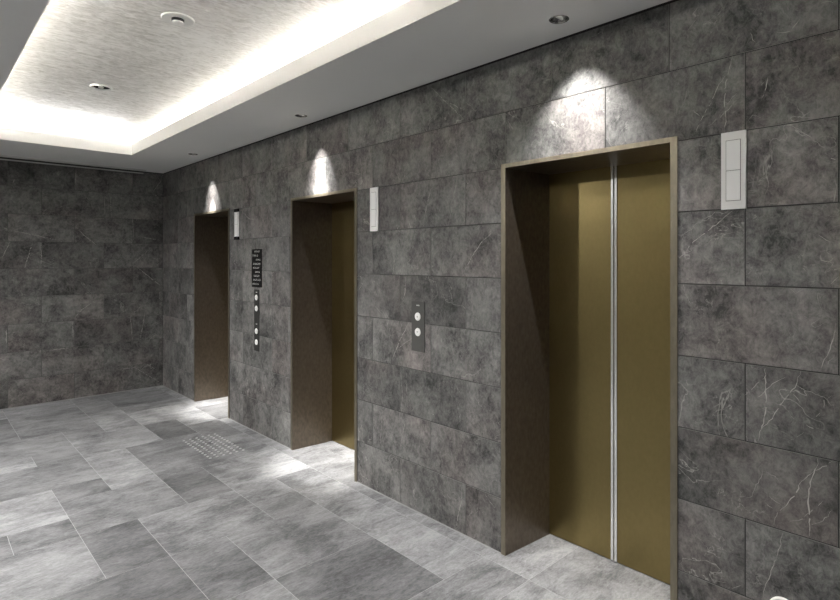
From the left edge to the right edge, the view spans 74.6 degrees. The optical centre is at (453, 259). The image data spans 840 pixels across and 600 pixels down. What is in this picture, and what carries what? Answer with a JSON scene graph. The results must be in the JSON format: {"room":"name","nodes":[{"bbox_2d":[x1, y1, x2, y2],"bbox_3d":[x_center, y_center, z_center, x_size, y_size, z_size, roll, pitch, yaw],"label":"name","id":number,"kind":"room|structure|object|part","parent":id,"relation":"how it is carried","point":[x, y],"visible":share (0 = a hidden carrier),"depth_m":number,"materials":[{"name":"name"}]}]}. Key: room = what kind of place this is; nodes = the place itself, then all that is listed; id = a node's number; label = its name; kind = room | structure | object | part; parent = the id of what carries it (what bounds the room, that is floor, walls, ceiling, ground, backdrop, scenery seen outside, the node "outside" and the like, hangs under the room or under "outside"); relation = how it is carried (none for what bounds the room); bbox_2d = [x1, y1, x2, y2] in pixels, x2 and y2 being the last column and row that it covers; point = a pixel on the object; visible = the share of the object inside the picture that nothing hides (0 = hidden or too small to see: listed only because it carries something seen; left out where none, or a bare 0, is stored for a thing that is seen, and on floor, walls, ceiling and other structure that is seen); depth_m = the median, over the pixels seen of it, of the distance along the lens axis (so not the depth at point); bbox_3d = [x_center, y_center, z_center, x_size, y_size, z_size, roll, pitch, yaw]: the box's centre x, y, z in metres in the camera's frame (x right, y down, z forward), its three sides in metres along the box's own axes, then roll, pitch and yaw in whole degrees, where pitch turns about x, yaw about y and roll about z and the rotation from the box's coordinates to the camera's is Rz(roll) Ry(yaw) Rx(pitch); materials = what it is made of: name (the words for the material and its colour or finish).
{"room":"elevator lobby","nodes":[
{"label":"elevator lobby","id":0,"kind":"room"},
{"bbox_2d":[0,160,162,408],"bbox_3d":[-5.152,0.240,5.557,4.093,2.720,0.003,0,0,-45],"label":"wall","id":1,"kind":"structure","parent":0,"point":[81,249],"depth_m":6.35,"materials":[{"name":"grey stone"}]},
{"bbox_2d":[0,155,145,173],"bbox_3d":[-5.180,-1.084,5.420,3.860,0.034,0.147,0,0,-45],"label":"trim","id":2,"kind":"structure","parent":1,"relation":"attached to","point":[2,157],"depth_m":6.22,"materials":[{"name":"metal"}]},
{"bbox_2d":[0,385,162,409],"bbox_3d":[-5.148,1.597,5.553,4.093,0.006,0.011,0,0,-45],"label":"baseboard","id":3,"kind":"structure","parent":1,"relation":"attached to","point":[161,385],"depth_m":6.34,"materials":[{"name":"grey"}]},
{"bbox_2d":[0,0,408,140],"bbox_3d":[-1.046,-1.315,2.537,1.818,0.020,8.458,0,0,-45],"label":"ceiling","id":4,"kind":"structure","parent":0,"point":[159,73],"depth_m":3.50,"materials":[{"name":"paint"}]},
{"bbox_2d":[89,84,112,90],"bbox_3d":[-2.657,-1.298,4.145,0.148,0.013,0.148,0,0,-45],"label":"sprinkler","id":5,"kind":"object","parent":4,"relation":"attached to","point":[100,87],"visible":1,"depth_m":4.14,"materials":[{"name":"white plastic"}]},
{"bbox_2d":[161,12,194,25],"bbox_3d":[-1.492,-1.290,2.976,0.166,0.029,0.166,0,0,-45],"label":"smoke detector","id":6,"kind":"object","parent":4,"relation":"attached to","point":[174,18],"visible":1,"depth_m":2.96,"materials":[{"name":"white plastic"}]},
{"bbox_2d":[0,386,669,599],"bbox_3d":[-1.431,1.600,2.082,4.495,0.001,10.173,0,0,-45],"label":"floor","id":7,"kind":"structure","parent":0,"point":[103,497],"depth_m":3.30,"materials":[{"name":"grey tile"}]},
{"bbox_2d":[183,433,243,458],"bbox_3d":[-2.075,1.597,4.741,0.292,0.005,0.622,0,0,-45],"label":"studs","id":8,"kind":"object","parent":7,"relation":"on","point":[214,433],"visible":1,"depth_m":4.73,"materials":[{"name":"silver metal"}]},
{"bbox_2d":[0,0,670,172],"bbox_3d":[-1.574,-1.100,1.944,4.097,0.001,10.177,0,0,-45],"label":"ceiling","id":9,"kind":"structure","parent":0,"point":[463,35],"depth_m":3.08,"materials":[{"name":"white paint"}]},
{"bbox_2d":[0,0,459,154],"bbox_3d":[-1.046,-1.213,2.537,1.818,0.224,8.458,0,0,-45],"label":"cove","id":10,"kind":"structure","parent":9,"relation":"attached to","point":[410,11],"depth_m":3.70,"materials":[{"name":"white paint"}]},
{"bbox_2d":[295,114,306,117],"bbox_3d":[-1.162,-1.119,4.191,0.092,0.046,0.092,0,0,-45],"label":"recessed light","id":11,"kind":"object","parent":9,"relation":"in","point":[296,115],"visible":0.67,"depth_m":4.21,"materials":[{"name":"metal"}]},
{"bbox_2d":[549,15,568,23],"bbox_3d":[0.481,-1.119,2.512,0.092,0.046,0.092,0,0,-45],"label":"recessed light","id":12,"kind":"object","parent":9,"relation":"in","point":[557,19],"visible":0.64,"depth_m":2.53,"materials":[{"name":"metal"}]},
{"bbox_2d":[163,0,839,599],"bbox_3d":[-0.118,0.240,3.381,0.003,2.720,10.173,0,0,-45],"label":"wall","id":13,"kind":"structure","parent":0,"point":[759,283],"depth_m":2.56,"materials":[{"name":"grey stone"}]},
{"bbox_2d":[194,208,229,418],"bbox_3d":[-2.455,0.540,6.019,0.401,2.120,0.966,0,0,-45],"label":"elevator","id":14,"kind":"object","parent":13,"relation":"attached to","point":[211,228],"visible":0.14,"depth_m":6.29,"materials":[{"name":"brown metal"}]},
{"bbox_2d":[234,209,238,239],"bbox_3d":[-2.132,-0.349,5.405,0.014,0.303,0.092,0,0,-45],"label":"indicator","id":15,"kind":"object","parent":13,"relation":"attached to","point":[236,211],"visible":1,"depth_m":5.39,"materials":[{"name":"white plastic"}]},
{"bbox_2d":[254,289,258,350],"bbox_3d":[-1.828,0.560,5.099,0.011,0.570,0.100,0,0,-45],"label":"panel","id":16,"kind":"object","parent":13,"relation":"attached to","point":[256,292],"visible":1,"depth_m":5.10,"materials":[{"name":"grey metal"}]},
{"bbox_2d":[252,249,261,287],"bbox_3d":[-1.826,0.077,5.102,0.005,0.352,0.206,0,0,-45],"label":"notice sign","id":17,"kind":"object","parent":13,"relation":"attached to","point":[256,253],"visible":1,"depth_m":5.09,"materials":[{"name":"black plastic"}]},
{"bbox_2d":[291,188,357,481],"bbox_3d":[-0.893,0.540,4.441,0.401,2.120,0.966,0,0,-45],"label":"elevator","id":18,"kind":"object","parent":13,"relation":"attached to","point":[324,273],"visible":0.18,"depth_m":4.72,"materials":[{"name":"brown metal"}]},
{"bbox_3d":[-0.922,0.538,4.727,0.030,2.116,0.423,0,0,-45],"label":"door panel","id":19,"kind":"part","parent":18,"relation":"part of","materials":[{"name":"gold metal"}]},
{"bbox_2d":[164,386,500,553],"bbox_3d":[-0.121,1.598,3.378,0.008,0.004,10.173,0,0,-45],"label":"baseboard","id":20,"kind":"structure","parent":13,"relation":"attached to","point":[164,386],"depth_m":3.56,"materials":[{"name":"grey"}]},
{"bbox_2d":[370,187,378,231],"bbox_3d":[-0.549,-0.349,3.805,0.013,0.303,0.091,0,0,-45],"label":"indicator","id":21,"kind":"object","parent":13,"relation":"attached to","point":[374,192],"visible":1,"depth_m":3.79,"materials":[{"name":"white plastic"}]},
{"bbox_2d":[412,301,424,352],"bbox_3d":[-0.226,0.422,3.481,0.011,0.315,0.124,0,0,-45],"label":"panel","id":22,"kind":"object","parent":13,"relation":"attached to","point":[418,308],"visible":1,"depth_m":3.48,"materials":[{"name":"grey metal"}]},
{"bbox_2d":[501,136,677,599],"bbox_3d":[0.741,0.540,2.790,0.401,2.120,0.966,0,0,-45],"label":"elevator","id":23,"kind":"object","parent":13,"relation":"attached to","point":[589,239],"visible":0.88,"depth_m":2.98,"materials":[{"name":"brown metal"}]},
{"bbox_3d":[0.712,0.538,3.076,0.030,2.116,0.423,0,0,-45],"label":"door panel","id":24,"kind":"part","parent":23,"relation":"part of","materials":[{"name":"gold metal"}]},
{"bbox_3d":[1.019,0.538,2.766,0.030,2.116,0.444,0,0,-45],"label":"door panel","id":25,"kind":"part","parent":23,"relation":"part of","materials":[{"name":"gold metal"}]},
{"bbox_2d":[721,130,746,209],"bbox_3d":[1.093,-0.349,2.146,0.013,0.303,0.091,0,0,-45],"label":"indicator","id":26,"kind":"object","parent":13,"relation":"attached to","point":[733,144],"visible":1,"depth_m":2.14,"materials":[{"name":"white plastic"}]},
{"bbox_2d":[770,596,787,599],"bbox_3d":[1.214,1.298,2.024,0.012,0.104,0.104,0,0,-45],"label":"wall outlet","id":27,"kind":"object","parent":13,"relation":"attached to","point":[776,597],"visible":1,"depth_m":2.03,"materials":[{"name":"white plastic"}]}
]}

